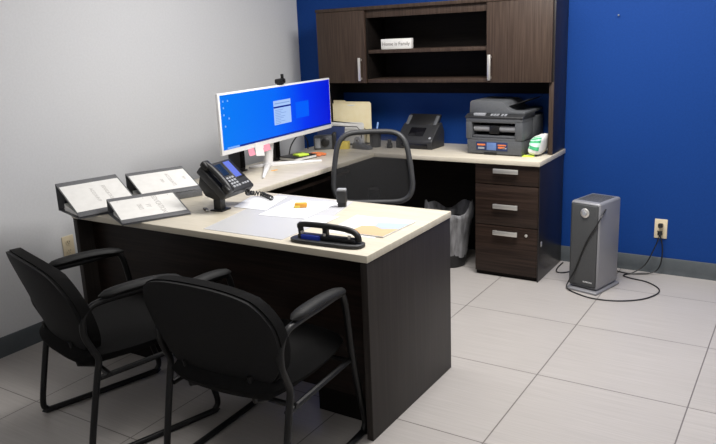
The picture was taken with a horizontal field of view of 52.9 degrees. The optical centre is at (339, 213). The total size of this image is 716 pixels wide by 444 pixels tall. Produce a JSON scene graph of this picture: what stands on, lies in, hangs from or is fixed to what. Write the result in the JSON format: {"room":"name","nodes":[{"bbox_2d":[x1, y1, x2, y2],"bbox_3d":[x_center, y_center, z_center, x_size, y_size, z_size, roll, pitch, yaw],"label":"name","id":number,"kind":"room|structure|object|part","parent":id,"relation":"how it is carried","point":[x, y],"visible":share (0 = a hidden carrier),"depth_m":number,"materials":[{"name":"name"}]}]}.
{"room":"private office","nodes":[
{"label":"private office","id":0,"kind":"room"},
{"bbox_2d":[0,0,304,337],"bbox_3d":[-1.788,-0.510,3.410,0.100,2.680,5.500,6,17,33],"label":"wall","id":1,"kind":"structure","parent":0,"point":[89,88],"depth_m":4.03,"materials":[{"name":"grey paint"}]},
{"bbox_2d":[0,321,42,358],"bbox_3d":[-1.714,0.681,3.628,0.016,0.100,5.390,6,17,33],"label":"baseboard","id":2,"kind":"structure","parent":1,"relation":"attached to","point":[14,342],"depth_m":3.72,"materials":[{"name":"grey plastic"}]},
{"bbox_2d":[61,234,74,255],"bbox_3d":[-1.475,0.179,3.917,0.009,0.120,0.072,6,17,33],"label":"wall outlet","id":3,"kind":"object","parent":1,"relation":"attached to","point":[67,241],"visible":0.9,"depth_m":3.91,"materials":[{"name":"beige plastic"}]},
{"bbox_2d":[0,249,715,443],"bbox_3d":[0.087,0.970,2.501,4.300,0.080,5.400,6,17,33],"label":"floor","id":4,"kind":"structure","parent":0,"point":[542,362],"depth_m":3.17,"materials":[{"name":"grey tile"}]},
{"bbox_2d":[6,247,220,443],"bbox_3d":[-0.930,0.470,2.917,0.645,0.783,0.578,-14,18,-39],"label":"chair","id":5,"kind":"object","parent":4,"relation":"on","point":[118,323],"visible":0.9,"depth_m":2.70,"materials":[{"name":"black fabric"}]},
{"bbox_2d":[9,247,100,347],"bbox_3d":[-1.100,0.330,2.737,0.190,0.408,0.549,-14,18,-39],"label":"chair back","id":6,"kind":"object","parent":5,"relation":"on","point":[68,321],"depth_m":2.58,"materials":[{"name":"black fabric"}]},
{"bbox_3d":[-1.083,0.184,3.075,0.337,0.046,0.054,-14,18,-39],"label":"armrest","id":7,"kind":"part","parent":5,"relation":"part of","materials":[{"name":"black plastic"}]},
{"bbox_3d":[-1.067,0.494,3.155,0.561,0.633,0.025,-14,18,-39],"label":"frame","id":8,"kind":"part","parent":5,"relation":"part of","materials":[{"name":"black metal"}]},
{"bbox_3d":[-0.908,0.456,2.933,0.556,0.108,0.496,-14,18,-39],"label":"seat","id":9,"kind":"part","parent":5,"relation":"part of","materials":[{"name":"black fabric"}]},
{"bbox_3d":[-0.919,0.476,2.928,0.467,0.141,0.524,-14,18,-39],"label":"under frame","id":10,"kind":"part","parent":5,"relation":"part of","materials":[{"name":"black metal"}]},
{"bbox_3d":[-0.740,0.265,2.688,0.337,0.046,0.054,-14,18,-39],"label":"armrest","id":11,"kind":"part","parent":5,"relation":"part of","materials":[{"name":"black plastic"}]},
{"bbox_3d":[-0.724,0.575,2.767,0.561,0.633,0.025,-14,18,-39],"label":"frame","id":12,"kind":"part","parent":5,"relation":"part of","materials":[{"name":"black metal"}]},
{"bbox_2d":[143,269,366,443],"bbox_3d":[-0.302,0.523,2.586,0.578,0.783,0.645,6,16,31],"label":"chair","id":13,"kind":"object","parent":4,"relation":"on","point":[222,338],"visible":1,"depth_m":2.34,"materials":[{"name":"black fabric"}]},
{"bbox_3d":[-0.501,0.563,2.772,0.025,0.633,0.561,6,16,31],"label":"frame","id":14,"kind":"part","parent":13,"relation":"part of","materials":[{"name":"black metal"}]},
{"bbox_3d":[-0.517,0.253,2.693,0.054,0.046,0.337,6,16,31],"label":"armrest","id":15,"kind":"part","parent":13,"relation":"part of","materials":[{"name":"black plastic"}]},
{"bbox_2d":[145,275,290,382],"bbox_3d":[-0.420,0.391,2.365,0.549,0.408,0.190,6,16,31],"label":"chair back","id":16,"kind":"object","parent":13,"relation":"on","point":[215,332],"depth_m":2.28,"materials":[{"name":"black fabric"}]},
{"bbox_3d":[-0.286,0.508,2.609,0.496,0.108,0.556,6,16,31],"label":"seat","id":17,"kind":"part","parent":13,"relation":"part of","materials":[{"name":"black fabric"}]},
{"bbox_3d":[-0.294,0.528,2.601,0.524,0.141,0.467,6,16,31],"label":"under frame","id":18,"kind":"part","parent":13,"relation":"part of","materials":[{"name":"black metal"}]},
{"bbox_3d":[-0.068,0.299,2.426,0.054,0.046,0.337,6,16,31],"label":"armrest","id":19,"kind":"part","parent":13,"relation":"part of","materials":[{"name":"black plastic"}]},
{"bbox_3d":[-0.052,0.609,2.506,0.025,0.633,0.561,6,16,31],"label":"frame","id":20,"kind":"part","parent":13,"relation":"part of","materials":[{"name":"black metal"}]},
{"bbox_2d":[72,189,450,440],"bbox_3d":[-0.384,0.351,3.376,1.652,0.740,0.713,6,17,33],"label":"office desk","id":21,"kind":"object","parent":4,"relation":"on","point":[397,286],"visible":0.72,"depth_m":2.95,"materials":[{"name":"brown wood"}]},
{"bbox_3d":[-1.060,0.287,3.814,0.028,0.712,0.705,6,17,33],"label":"panel","id":22,"kind":"part","parent":21,"relation":"part of","materials":[{"name":"laminate"}]},
{"bbox_2d":[55,174,132,218],"bbox_3d":[-1.166,-0.086,3.475,0.305,0.131,0.273,-14,18,-38],"label":"ring binder","id":23,"kind":"object","parent":21,"relation":"on","point":[84,198],"visible":0.88,"depth_m":3.47,"materials":[{"name":"grey plastic"}]},
{"bbox_2d":[106,190,190,225],"bbox_3d":[-0.883,-0.031,3.321,0.312,0.072,0.271,-11,16,-29],"label":"ring binder","id":24,"kind":"object","parent":21,"relation":"on","point":[134,209],"visible":1,"depth_m":3.30,"materials":[{"name":"white paper"}]},
{"bbox_2d":[125,166,202,198],"bbox_3d":[-0.903,-0.148,3.693,0.306,0.121,0.270,-11,16,-31],"label":"ring binder","id":25,"kind":"object","parent":21,"relation":"on","point":[177,179],"visible":0.85,"depth_m":3.68,"materials":[{"name":"white paper"}]},
{"bbox_3d":[-0.527,0.365,3.156,1.588,0.592,0.020,6,17,33],"label":"modesty panel","id":26,"kind":"part","parent":21,"relation":"part of","materials":[{"name":"brown laminate"}]},
{"bbox_2d":[197,159,273,211],"bbox_3d":[-0.502,-0.199,3.582,0.337,0.236,0.707,-3,14,-3],"label":"desk phone","id":27,"kind":"object","parent":21,"relation":"on","point":[219,181],"visible":1,"depth_m":3.32,"materials":[{"name":"grey plastic"}]},
{"bbox_3d":[-0.556,-0.070,3.335,0.070,0.110,0.070,4,16,26],"label":"stand post","id":28,"kind":"part","parent":27,"relation":"part of","materials":[{"name":"black plastic"}]},
{"bbox_3d":[-0.408,-0.100,3.475,0.148,0.084,0.210,4,16,26],"label":"coiled cord","id":29,"kind":"part","parent":27,"relation":"part of","materials":[{"name":"black plastic"}]},
{"bbox_2d":[204,194,352,239],"bbox_3d":[-0.269,0.003,3.212,0.525,0.002,0.660,6,17,33],"label":"desk mat","id":30,"kind":"object","parent":21,"relation":"on","point":[247,221],"visible":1,"depth_m":3.08,"materials":[{"name":"white paper"}]},
{"bbox_2d":[234,196,285,209],"bbox_3d":[-0.389,-0.051,3.449,0.190,0.001,0.282,2,15,17],"label":"paper sheet","id":31,"kind":"object","parent":30,"relation":"on","point":[253,202],"visible":0.97,"depth_m":3.45,"materials":[{"name":"grey paper"}]},
{"bbox_2d":[259,200,337,218],"bbox_3d":[-0.184,-0.022,3.293,0.251,0.001,0.309,4,16,27],"label":"paper sheet","id":32,"kind":"object","parent":30,"relation":"on","point":[287,209],"visible":0.86,"depth_m":3.27,"materials":[{"name":"white paper"}]},
{"bbox_2d":[294,202,306,207],"bbox_3d":[-0.180,-0.039,3.313,0.058,0.022,0.027,-2,14,4],"label":"eraser","id":33,"kind":"object","parent":32,"relation":"on","point":[297,204],"visible":1,"depth_m":3.30,"materials":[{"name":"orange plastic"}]},
{"bbox_2d":[303,216,337,222],"bbox_3d":[-0.087,0.027,3.081,0.115,0.001,0.155,6,17,33],"label":"paper slip","id":34,"kind":"object","parent":30,"relation":"on","point":[323,219],"visible":0.79,"depth_m":3.09,"materials":[{"name":"white paper"}]},
{"bbox_2d":[336,188,346,206],"bbox_3d":[0.010,-0.072,3.290,0.046,0.086,0.032,1,14,13],"label":"stamp","id":35,"kind":"object","parent":30,"relation":"on","point":[341,193],"visible":1,"depth_m":3.28,"materials":[{"name":"black plastic"}]},
{"bbox_2d":[290,221,364,249],"bbox_3d":[-0.049,0.076,2.723,0.316,0.078,0.084,5,16,30],"label":"hole punch","id":36,"kind":"object","parent":21,"relation":"on","point":[324,239],"visible":1,"depth_m":2.71,"materials":[{"name":"grey plastic"}]},
{"bbox_3d":[-0.053,0.068,2.731,0.020,0.038,0.022,5,16,30],"label":"post","id":37,"kind":"part","parent":36,"relation":"part of","materials":[{"name":"black plastic"}]},
{"bbox_3d":[-0.045,0.093,2.729,0.253,0.018,0.036,5,16,30],"label":"punch rail","id":38,"kind":"part","parent":36,"relation":"part of","materials":[{"name":"black plastic"}]},
{"bbox_3d":[-0.042,0.066,2.724,0.283,0.058,0.025,5,16,30],"label":"handle","id":39,"kind":"part","parent":36,"relation":"part of","materials":[{"name":"black plastic"}]},
{"bbox_2d":[329,215,378,238],"bbox_3d":[0.103,0.051,2.954,0.255,0.001,0.290,6,17,33],"label":"paper sheet","id":40,"kind":"object","parent":21,"relation":"on","point":[356,221],"visible":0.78,"depth_m":3.01,"materials":[{"name":"grey paper"}]},
{"bbox_2d":[348,217,415,237],"bbox_3d":[0.170,0.055,2.912,0.178,0.006,0.260,6,17,33],"label":"brochure","id":41,"kind":"object","parent":21,"relation":"on","point":[382,227],"visible":0.99,"depth_m":2.90,"materials":[{"name":"white paper"}]},
{"bbox_3d":[0.293,0.441,2.944,0.028,0.712,0.705,6,17,33],"label":"panel","id":42,"kind":"part","parent":21,"relation":"part of","materials":[{"name":"laminate"}]},
{"bbox_2d":[194,149,333,196],"bbox_3d":[-0.321,0.027,4.454,0.535,0.640,1.242,6,17,33],"label":"desk","id":43,"kind":"object","parent":4,"relation":"on","point":[294,179],"visible":0.27,"depth_m":4.24,"materials":[{"name":"beige laminate"}]},
{"bbox_2d":[228,151,247,171],"bbox_3d":[-0.619,-0.403,4.287,0.105,0.300,0.060,6,17,33],"label":"speaker","id":44,"kind":"object","parent":43,"relation":"on","point":[238,158],"visible":0.27,"depth_m":4.28},
{"bbox_2d":[240,151,245,167],"bbox_3d":[-0.582,-0.403,4.263,0.004,0.270,0.042,6,17,33],"label":"grille","id":45,"kind":"object","parent":44,"relation":"attached to","point":[242,155],"depth_m":4.28,"materials":[{"name":"black plastic"}]},
{"bbox_2d":[215,78,330,178],"bbox_3d":[-0.355,-0.533,4.368,0.324,0.489,1.162,5,16,30],"label":"computer monitor","id":46,"kind":"object","parent":43,"relation":"on","point":[269,115],"visible":1,"depth_m":4.28,"materials":[{"name":"white plastic"}]},
{"bbox_2d":[248,148,255,155],"bbox_3d":[-0.503,-0.357,4.117,0.011,0.050,0.055,5,16,30],"label":"sticky note","id":47,"kind":"object","parent":46,"relation":"attached to","point":[251,151],"visible":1,"depth_m":4.12,"materials":[{"name":"pink paper"}]},
{"bbox_2d":[255,144,264,155],"bbox_3d":[-0.463,-0.370,4.181,0.011,0.079,0.091,5,16,30],"label":"sticky note","id":48,"kind":"object","parent":46,"relation":"attached to","point":[259,149],"visible":1,"depth_m":4.18,"materials":[{"name":"white paper"}]},
{"bbox_3d":[-0.482,-0.296,4.405,0.152,0.024,0.037,-7,15,-16],"label":"stand leg","id":49,"kind":"part","parent":46,"relation":"part of","materials":[{"name":"white plastic"}]},
{"bbox_3d":[-0.434,-0.259,4.241,0.038,0.027,0.422,-3,14,-1],"label":"stand leg","id":50,"kind":"part","parent":46,"relation":"part of","materials":[{"name":"white plastic"}]},
{"bbox_2d":[263,144,270,151],"bbox_3d":[-0.430,-0.396,4.238,0.011,0.055,0.070,5,16,30],"label":"sticky note","id":51,"kind":"object","parent":46,"relation":"attached to","point":[267,146],"visible":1,"depth_m":4.24,"materials":[{"name":"pink paper"}]},
{"bbox_2d":[275,74,285,84],"bbox_3d":[-0.355,-0.804,4.316,0.044,0.062,0.070,5,16,30],"label":"webcam","id":52,"kind":"object","parent":46,"relation":"on","point":[281,81],"visible":1,"depth_m":4.31,"materials":[{"name":"black plastic"}]},
{"bbox_3d":[-0.289,-0.319,4.455,0.371,0.026,0.038,-6,14,-14],"label":"stand leg","id":53,"kind":"part","parent":46,"relation":"part of","materials":[{"name":"white plastic"}]},
{"bbox_3d":[-0.235,-0.659,4.537,0.001,0.100,0.150,6,16,30],"label":"wallpaper pane","id":54,"kind":"part","parent":46,"relation":"part of","materials":[{"name":"blue"}]},
{"bbox_2d":[273,142,279,160],"bbox_3d":[-0.435,-0.490,4.603,0.105,0.300,0.060,6,17,33],"label":"speaker","id":55,"kind":"object","parent":43,"relation":"on","point":[276,148],"visible":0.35,"depth_m":4.59},
{"bbox_2d":[275,142,279,157],"bbox_3d":[-0.399,-0.491,4.579,0.004,0.270,0.042,6,17,33],"label":"grille","id":56,"kind":"object","parent":55,"relation":"attached to","point":[277,144],"depth_m":4.59,"materials":[{"name":"black plastic"}]},
{"bbox_2d":[279,152,315,160],"bbox_3d":[-0.269,-0.364,4.638,0.150,0.024,0.200,10,19,42],"label":"notebook","id":57,"kind":"object","parent":43,"relation":"on","point":[290,157],"visible":0.81,"depth_m":4.59,"materials":[{"name":"black paper"}]},
{"bbox_2d":[293,152,308,156],"bbox_3d":[-0.249,-0.379,4.621,0.076,0.010,0.076,-13,17,-35],"label":"sticky pad","id":58,"kind":"object","parent":57,"relation":"on","point":[302,153],"visible":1,"depth_m":4.60,"materials":[{"name":"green paper"}]},
{"bbox_2d":[289,135,308,153],"bbox_3d":[-0.279,-0.476,4.874,0.019,0.119,0.259,5,16,29],"label":"power cable","id":59,"kind":"object","parent":43,"relation":"on","point":[303,135],"visible":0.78,"depth_m":4.84,"materials":[{"name":"black plastic"}]},
{"bbox_2d":[267,171,330,193],"bbox_3d":[-0.336,-0.185,4.356,0.375,0.020,0.900,6,17,33],"label":"keyboard tray","id":60,"kind":"object","parent":43,"relation":"on","point":[302,184],"depth_m":4.25,"materials":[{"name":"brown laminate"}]},
{"bbox_3d":[-0.533,0.016,4.594,0.020,0.612,1.236,6,17,33],"label":"panel","id":61,"kind":"part","parent":43,"relation":"part of","materials":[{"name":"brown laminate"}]},
{"bbox_2d":[297,152,325,155],"bbox_3d":[-0.205,-0.403,4.796,0.092,0.015,0.289,-15,19,-41],"label":"sticky note","id":62,"kind":"object","parent":43,"relation":"on","point":[316,153],"visible":0.7,"depth_m":4.71,"materials":[{"name":"orange paper"}]},
{"bbox_2d":[331,129,414,204],"bbox_3d":[0.171,0.053,3.987,0.637,0.970,0.621,-1,14,7],"label":"office chair","id":63,"kind":"object","parent":4,"relation":"on","point":[375,166],"visible":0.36,"depth_m":4.17,"materials":[{"name":"grey"}]},
{"bbox_2d":[304,143,564,247],"bbox_3d":[0.606,-0.073,4.885,1.674,0.740,0.507,6,17,33],"label":"credenza","id":64,"kind":"object","parent":4,"relation":"on","point":[445,175],"visible":0.27,"depth_m":4.97,"materials":[{"name":"beige laminate"}]},
{"bbox_3d":[-0.081,-0.137,5.326,0.028,0.712,0.487,6,17,33],"label":"panel","id":65,"kind":"part","parent":64,"relation":"part of","materials":[{"name":"brown laminate"}]},
{"bbox_2d":[314,132,336,149],"bbox_3d":[-0.101,-0.501,4.977,0.153,0.110,0.095,-2,14,4],"label":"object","id":66,"kind":"object","parent":64,"relation":"on","point":[328,141],"visible":0.89,"depth_m":4.94,"materials":[{"name":"grey plastic"}]},
{"bbox_3d":[-0.151,-0.482,4.947,0.036,0.068,0.005,-2,14,4],"label":"plate","id":67,"kind":"part","parent":66,"relation":"part of","materials":[{"name":"grey plastic"}]},
{"bbox_2d":[317,126,344,139],"bbox_3d":[-0.063,-0.550,5.104,0.220,0.134,0.030,5,16,29],"label":"document folder","id":68,"kind":"object","parent":64,"relation":"on","point":[339,131],"visible":0.23,"depth_m":5.08,"materials":[{"name":"blue"}]},
{"bbox_2d":[400,113,443,149],"bbox_3d":[0.542,-0.555,4.857,0.276,0.214,0.188,8,17,35],"label":"scanner","id":69,"kind":"object","parent":64,"relation":"on","point":[422,131],"visible":0.83,"depth_m":4.82,"materials":[{"name":"grey plastic"}]},
{"bbox_3d":[0.520,-0.549,4.833,0.115,0.050,0.058,8,17,35],"label":"control panel","id":70,"kind":"part","parent":69,"relation":"part of","materials":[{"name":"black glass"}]},
{"bbox_2d":[409,113,441,124],"bbox_3d":[0.570,-0.635,4.882,0.236,0.074,0.080,8,17,35],"label":"tray","id":71,"kind":"object","parent":69,"relation":"on","point":[414,119],"depth_m":4.87,"materials":[{"name":"black plastic"}]},
{"bbox_3d":[0.572,-0.139,5.169,1.234,0.692,0.020,6,17,33],"label":"panel","id":72,"kind":"part","parent":64,"relation":"part of","materials":[{"name":"brown laminate"}]},
{"bbox_2d":[304,143,564,166],"bbox_3d":[0.590,-0.418,4.799,1.674,0.028,0.507,6,17,33],"label":"countertop","id":73,"kind":"structure","parent":64,"relation":"on","point":[450,152],"depth_m":4.43,"materials":[{"name":"beige laminate"}]},
{"bbox_2d":[315,0,568,154],"bbox_3d":[0.618,-0.910,4.766,1.674,0.938,0.301,6,17,33],"label":"hutch","id":74,"kind":"object","parent":64,"relation":"on","point":[460,46],"visible":0.9,"depth_m":4.72,"materials":[{"name":"brown laminate"}]},
{"bbox_3d":[-0.055,-0.982,5.231,0.026,0.915,0.251,6,17,33],"label":"panel","id":75,"kind":"part","parent":74,"relation":"part of","materials":[{"name":"brown laminate"}]},
{"bbox_3d":[0.012,-1.144,4.969,0.390,0.479,0.020,6,17,33],"label":"door","id":76,"kind":"part","parent":74,"relation":"part of","materials":[{"name":"brown wood"}]},
{"bbox_3d":[0.138,-0.981,4.901,0.020,0.155,0.028,6,17,33],"label":"handle","id":77,"kind":"part","parent":74,"relation":"part of","materials":[{"name":"silver metal"}]},
{"bbox_2d":[381,38,412,49],"bbox_3d":[0.383,-1.133,4.805,0.224,0.068,0.037,6,16,31],"label":"sign","id":78,"kind":"object","parent":74,"relation":"on","point":[400,43],"visible":1,"depth_m":4.79,"materials":[{"name":"white wood"}]},
{"bbox_3d":[0.600,-1.357,4.668,1.666,0.022,0.276,6,17,33],"label":"panel","id":79,"kind":"part","parent":74,"relation":"part of","materials":[{"name":"brown wood"}]},
{"bbox_3d":[0.540,-1.298,4.595,0.866,0.052,0.020,6,17,33],"label":"rail","id":80,"kind":"part","parent":74,"relation":"part of","materials":[{"name":"brown wood"}]},
{"bbox_3d":[0.626,-0.893,4.790,1.606,0.024,0.241,6,17,33],"label":"panel","id":81,"kind":"part","parent":74,"relation":"part of","materials":[{"name":"brown wood"}]},
{"bbox_2d":[368,45,486,53],"bbox_3d":[0.614,-1.083,4.748,0.854,0.023,0.235,6,17,33],"label":"shelf","id":82,"kind":"object","parent":74,"relation":"attached to","point":[417,49],"depth_m":4.75,"materials":[{"name":"brown wood"}]},
{"bbox_3d":[0.686,-1.099,4.848,1.606,0.570,0.009,6,17,33],"label":"panel","id":83,"kind":"part","parent":74,"relation":"part of","materials":[{"name":"brown laminate"}]},
{"bbox_3d":[0.916,-0.893,4.401,0.020,0.155,0.028,6,17,33],"label":"handle","id":84,"kind":"part","parent":74,"relation":"part of","materials":[{"name":"silver metal"}]},
{"bbox_3d":[1.070,-1.024,4.290,0.402,0.479,0.020,6,17,33],"label":"door","id":85,"kind":"part","parent":74,"relation":"part of","materials":[{"name":"brown wood"}]},
{"bbox_3d":[1.321,-0.826,4.346,0.028,0.915,0.251,6,17,33],"label":"panel","id":86,"kind":"part","parent":74,"relation":"part of","materials":[{"name":"brown laminate"}]},
{"bbox_2d":[465,96,542,155],"bbox_3d":[1.038,-0.560,4.525,0.381,0.339,0.344,8,17,35],"label":"printer","id":87,"kind":"object","parent":64,"relation":"on","point":[495,125],"visible":1,"depth_m":4.42,"materials":[{"name":"grey plastic"}]},
{"bbox_2d":[473,132,514,138],"bbox_3d":[0.982,-0.484,4.470,0.278,0.012,0.126,8,17,35],"label":"tray","id":88,"kind":"object","parent":87,"relation":"on","point":[476,135],"depth_m":4.45,"materials":[{"name":"grey plastic"}]},
{"bbox_3d":[1.041,-0.678,4.500,0.364,0.080,0.284,8,17,35],"label":"feeder lid","id":89,"kind":"part","parent":87,"relation":"part of","materials":[{"name":"grey plastic"}]},
{"bbox_2d":[509,96,541,106],"bbox_3d":[1.144,-0.691,4.432,0.131,0.050,0.223,8,17,35],"label":"document tray","id":90,"kind":"object","parent":87,"relation":"on","point":[518,102],"depth_m":4.47,"materials":[{"name":"black plastic"}]},
{"bbox_2d":[528,133,547,154],"bbox_3d":[1.211,-0.422,4.370,0.090,0.123,0.207,8,17,35],"label":"pack","id":91,"kind":"object","parent":64,"relation":"on","point":[538,144],"visible":0.92,"depth_m":4.31,"materials":[{"name":"white paper"}]},
{"bbox_2d":[528,136,541,150],"bbox_3d":[1.175,-0.419,4.311,0.069,0.084,0.061,-11,16,-31],"label":"print","id":92,"kind":"object","parent":91,"relation":"attached to","point":[535,144],"depth_m":4.30,"materials":[{"name":"green paper"}]},
{"bbox_3d":[0.072,-0.572,5.179,0.300,0.133,0.160,6,17,33],"label":"file sorter","id":93,"kind":"object","parent":64,"relation":"on","visible":0},
{"bbox_2d":[331,121,363,131],"bbox_3d":[0.019,-0.586,5.165,0.357,0.158,0.015,6,17,33],"label":"folder","id":94,"kind":"object","parent":93,"relation":"in","point":[360,125],"visible":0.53,"depth_m":5.12,"materials":[{"name":"white paper"}]},
{"bbox_2d":[333,100,371,128],"bbox_3d":[0.090,-0.665,5.185,0.315,0.296,0.015,6,17,33],"label":"folder","id":95,"kind":"object","parent":93,"relation":"in","point":[343,111],"visible":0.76,"depth_m":5.16,"materials":[{"name":"white paper"}]},
{"bbox_2d":[424,199,473,267],"bbox_3d":[0.719,0.116,4.720,0.316,0.444,0.318,6,17,33],"label":"waste bin","id":96,"kind":"object","parent":4,"relation":"on","point":[462,213],"visible":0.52,"depth_m":4.64,"materials":[{"name":"black plastic"}]},
{"bbox_2d":[475,154,563,282],"bbox_3d":[1.131,0.004,4.536,0.404,0.711,0.494,6,17,33],"label":"drawer pedestal","id":97,"kind":"object","parent":4,"relation":"on","point":[518,209],"visible":0.98,"depth_m":4.37,"materials":[{"name":"brown laminate"}]},
{"bbox_3d":[1.004,0.121,4.366,0.154,0.028,0.027,6,17,33],"label":"handle","id":98,"kind":"part","parent":97,"relation":"part of","materials":[{"name":"silver metal"}]},
{"bbox_3d":[0.996,-0.039,4.325,0.154,0.028,0.027,6,17,33],"label":"handle","id":99,"kind":"part","parent":97,"relation":"part of","materials":[{"name":"silver metal"}]},
{"bbox_3d":[0.986,-0.250,4.273,0.154,0.028,0.027,6,17,33],"label":"handle","id":100,"kind":"part","parent":97,"relation":"part of","materials":[{"name":"silver metal"}]},
{"bbox_3d":[1.020,0.224,4.412,0.392,0.300,0.018,6,17,33],"label":"drawer","id":101,"kind":"part","parent":97,"relation":"part of","materials":[{"name":"brown laminate"}]},
{"bbox_3d":[1.007,-0.048,4.344,0.392,0.250,0.018,6,17,33],"label":"drawer","id":102,"kind":"part","parent":97,"relation":"part of","materials":[{"name":"brown laminate"}]},
{"bbox_3d":[0.998,-0.232,4.298,0.392,0.120,0.018,6,17,33],"label":"drawer","id":103,"kind":"part","parent":97,"relation":"part of","materials":[{"name":"brown laminate"}]},
{"bbox_3d":[1.302,0.020,4.442,0.007,0.711,0.466,6,17,33],"label":"panel","id":104,"kind":"part","parent":97,"relation":"part of","materials":[{"name":"brown laminate"}]},
{"bbox_2d":[556,231,662,273],"bbox_3d":[1.645,0.237,4.411,0.602,0.271,0.210,5,16,28],"label":"extension cord","id":105,"kind":"object","parent":4,"relation":"on","point":[657,231],"visible":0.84,"depth_m":4.38,"materials":[{"name":"black plastic"}]},
{"bbox_2d":[566,193,659,300],"bbox_3d":[1.653,0.164,4.170,0.645,0.531,0.438,-15,18,-40],"label":"air purifier","id":106,"kind":"object","parent":4,"relation":"on","point":[594,237],"visible":1,"depth_m":4.10,"materials":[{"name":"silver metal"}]},
{"bbox_2d":[569,202,598,288],"bbox_3d":[1.392,0.183,4.104,0.012,0.486,0.164,-15,18,-40],"label":"panel","id":107,"kind":"object","parent":106,"relation":"attached to","point":[584,238],"depth_m":4.09,"materials":[{"name":"grey plastic"}]},
{"bbox_2d":[579,194,613,202],"bbox_3d":[1.471,-0.087,4.121,0.171,0.003,0.140,-15,18,-40],"label":"vent","id":108,"kind":"object","parent":106,"relation":"attached to","point":[594,198],"depth_m":4.10,"materials":[{"name":"grey plastic"}]},
{"bbox_2d":[296,0,715,263],"bbox_3d":[1.525,-0.915,4.406,4.300,2.680,0.100,6,17,33],"label":"wall","id":109,"kind":"structure","parent":0,"point":[640,116],"depth_m":4.30,"materials":[{"name":"blue paint"}]},
{"bbox_2d":[468,245,715,280],"bbox_3d":[1.549,0.271,4.653,4.300,0.100,0.016,6,17,33],"label":"baseboard","id":110,"kind":"structure","parent":109,"relation":"attached to","point":[669,266],"depth_m":4.38,"materials":[{"name":"grey plastic"}]},
{"bbox_2d":[654,219,667,238],"bbox_3d":[1.938,0.092,4.343,0.072,0.120,0.009,6,17,33],"label":"wall outlet","id":111,"kind":"object","parent":109,"relation":"attached to","point":[657,221],"visible":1,"depth_m":4.34,"materials":[{"name":"beige plastic"}]}
]}

